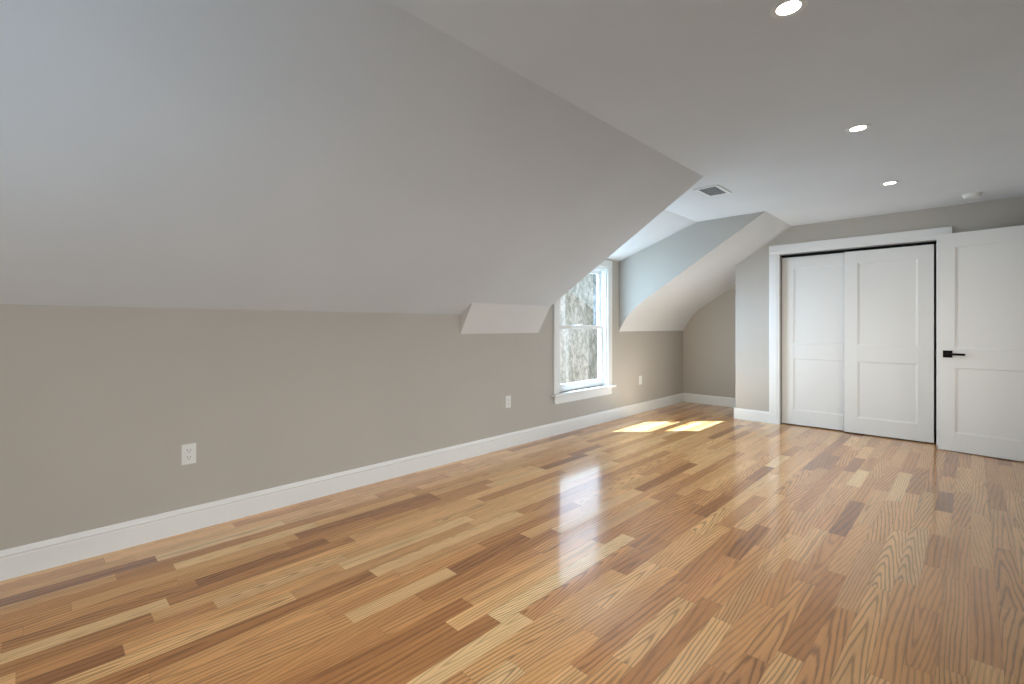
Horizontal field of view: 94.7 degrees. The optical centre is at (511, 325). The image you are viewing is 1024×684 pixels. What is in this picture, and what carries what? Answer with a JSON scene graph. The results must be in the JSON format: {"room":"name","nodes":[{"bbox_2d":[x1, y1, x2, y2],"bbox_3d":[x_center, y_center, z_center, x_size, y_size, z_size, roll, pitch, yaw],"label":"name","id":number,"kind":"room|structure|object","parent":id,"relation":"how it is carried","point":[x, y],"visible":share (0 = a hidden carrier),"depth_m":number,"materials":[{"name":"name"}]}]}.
{"room":"empty attic room","nodes":[
{"label":"empty attic room","id":0,"kind":"room"},
{"bbox_2d":[0,259,683,580],"bbox_3d":[-0.311,-0.122,4.345,0.136,2.585,8.630,0,0,44],"label":"wall","id":1,"kind":"structure","parent":0,"point":[106,413],"depth_m":2.88,"materials":[{"name":"beige paint"}]},
{"bbox_2d":[181,443,195,464],"bbox_3d":[-1.843,0.730,2.693,0.008,0.115,0.070,0,0,44],"label":"electrical outlet","id":2,"kind":"object","parent":1,"relation":"attached to","point":[188,453],"visible":1,"depth_m":2.69,"materials":[{"name":"white plastic"}]},
{"bbox_2d":[505,395,510,407],"bbox_3d":[-0.037,0.730,4.546,0.008,0.115,0.070,0,0,44],"label":"electrical outlet","id":3,"kind":"object","parent":1,"relation":"attached to","point":[507,401],"visible":1,"depth_m":4.54,"materials":[{"name":"white plastic"}]},
{"bbox_2d":[551,260,615,403],"bbox_3d":[0.775,0.014,5.501,0.278,1.648,1.190,0,0,44],"label":"window","id":4,"kind":"structure","parent":1,"relation":"in","point":[582,335],"depth_m":5.56,"materials":[{"name":"white"}]},
{"bbox_2d":[0,0,702,314],"bbox_3d":[-0.895,-0.757,2.451,1.704,1.315,5.100,0,0,44],"label":"sloped ceiling","id":5,"kind":"structure","parent":0,"point":[377,156],"depth_m":2.14,"materials":[{"name":"white paint"}]},
{"bbox_2d":[460,303,549,333],"bbox_3d":[-0.032,-0.065,4.444,0.158,0.269,1.040,0,0,44],"label":"soffit box","id":6,"kind":"object","parent":5,"relation":"attached to","point":[482,318],"visible":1,"depth_m":4.37,"materials":[{"name":"paint"}]},
{"bbox_2d":[0,402,1023,683],"bbox_3d":[1.554,1.230,2.528,5.344,0.120,8.630,0,0,44],"label":"floor","id":7,"kind":"structure","parent":0,"point":[684,542],"depth_m":2.19,"materials":[{"name":"brown wood"}]},
{"bbox_2d":[607,177,763,261],"bbox_3d":[1.425,-1.115,4.832,1.704,0.600,1.550,0,0,44],"label":"ceiling","id":8,"kind":"structure","parent":0,"point":[689,207],"depth_m":4.89,"materials":[{"name":"white paint"}]},
{"bbox_2d":[693,184,731,196],"bbox_3d":[1.730,-1.162,4.067,0.200,0.006,0.320,0,0,44],"label":"ceiling vent","id":9,"kind":"object","parent":8,"relation":"in","point":[712,190],"visible":0.98,"depth_m":4.05,"materials":[{"name":"white metal"}]},
{"bbox_2d":[387,0,1023,225],"bbox_3d":[1.748,-1.290,2.338,2.240,0.250,8.630,0,0,44],"label":"ceiling","id":10,"kind":"structure","parent":0,"point":[754,102],"depth_m":2.28,"materials":[{"name":"white paint"}]},
{"bbox_2d":[770,0,807,18],"bbox_3d":[1.010,-1.163,1.724,0.120,0.004,0.120,0,0,44],"label":"recessed light","id":11,"kind":"object","parent":10,"relation":"in","point":[782,9],"visible":1,"depth_m":1.73,"materials":[{"name":"white paint"}]},
{"bbox_2d":[846,124,870,132],"bbox_3d":[2.036,-1.163,2.777,0.120,0.004,0.120,0,0,44],"label":"recessed light","id":12,"kind":"object","parent":10,"relation":"in","point":[857,128],"visible":1,"depth_m":2.77,"materials":[{"name":"white paint"}]},
{"bbox_2d":[880,181,898,185],"bbox_3d":[3.076,-1.163,3.844,0.120,0.004,0.120,0,0,44],"label":"recessed light","id":13,"kind":"object","parent":10,"relation":"in","point":[889,183],"visible":1,"depth_m":3.85,"materials":[{"name":"white paint"}]},
{"bbox_2d":[962,192,982,198],"bbox_3d":[4.060,-1.148,4.166,0.132,0.034,0.132,0,0,44],"label":"smoke detector","id":14,"kind":"object","parent":10,"relation":"attached to","point":[973,195],"visible":1,"depth_m":4.13,"materials":[{"name":"white plastic"}]},
{"bbox_2d":[619,211,791,331],"bbox_3d":[2.657,-0.672,6.096,1.704,1.485,1.980,0,0,44],"label":"ceiling","id":15,"kind":"structure","parent":0,"point":[678,280],"depth_m":5.68,"materials":[{"name":"white paint"}]},
{"bbox_2d":[683,244,935,430],"bbox_3d":[4.108,-0.122,5.980,3.944,2.585,0.120,0,0,44],"label":"wall","id":16,"kind":"structure","parent":0,"point":[709,349],"depth_m":6.98,"materials":[{"name":"beige paint"}]},
{"bbox_2d":[684,393,734,407],"bbox_3d":[3.035,1.102,6.931,1.047,0.136,0.016,0,0,44],"label":"baseboard","id":17,"kind":"structure","parent":16,"relation":"attached to","point":[710,400],"depth_m":7.02,"materials":[{"name":"white paint"}]},
{"bbox_2d":[735,196,1023,423],"bbox_3d":[3.853,-0.098,5.042,2.760,2.535,0.120,0,0,44],"label":"wall","id":18,"kind":"structure","parent":0,"point":[751,331],"depth_m":5.58,"materials":[{"name":"beige paint"}]},
{"bbox_2d":[735,408,768,422],"bbox_3d":[2.952,1.102,5.825,0.410,0.136,0.016,0,0,44],"label":"baseboard","id":19,"kind":"structure","parent":18,"relation":"attached to","point":[752,415],"depth_m":5.81,"materials":[{"name":"white paint"}]},
{"bbox_2d":[782,253,843,430],"bbox_3d":[3.510,0.174,5.404,0.742,1.968,0.035,0,0,44],"label":"closet door","id":20,"kind":"structure","parent":18,"relation":"in","point":[812,341],"depth_m":5.43,"materials":[{"name":"white paint"}]},
{"bbox_2d":[780,240,935,257],"bbox_3d":[3.718,-0.835,5.166,1.383,0.029,0.101,0,0,44],"label":"trim","id":21,"kind":"structure","parent":18,"relation":"attached to","point":[861,248],"depth_m":5.10,"materials":[{"name":"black metal"}]},
{"bbox_2d":[769,226,951,444],"bbox_3d":[3.672,0.104,5.119,1.609,2.132,0.022,0,0,44],"label":"trim","id":22,"kind":"structure","parent":18,"relation":"attached to","point":[775,251],"depth_m":5.50,"materials":[{"name":"white paint"}]},
{"bbox_2d":[844,244,933,442],"bbox_3d":[3.919,0.174,4.938,0.738,1.968,0.035,0,0,44],"label":"closet door","id":23,"kind":"structure","parent":18,"relation":"in","point":[888,342],"depth_m":4.91,"materials":[{"name":"white paint"}]},
{"bbox_3d":[2.508,-0.123,1.599,0.120,2.585,8.390,0,0,44],"label":"wall","id":24,"kind":"structure","parent":0,"visible":0},
{"bbox_2d":[938,225,1023,461],"bbox_3d":[4.320,0.149,4.178,0.818,2.025,0.183,0,0,44],"label":"entry door","id":25,"kind":"structure","parent":24,"relation":"in","point":[980,342],"depth_m":4.24,"materials":[{"name":"white paint"}]}
]}

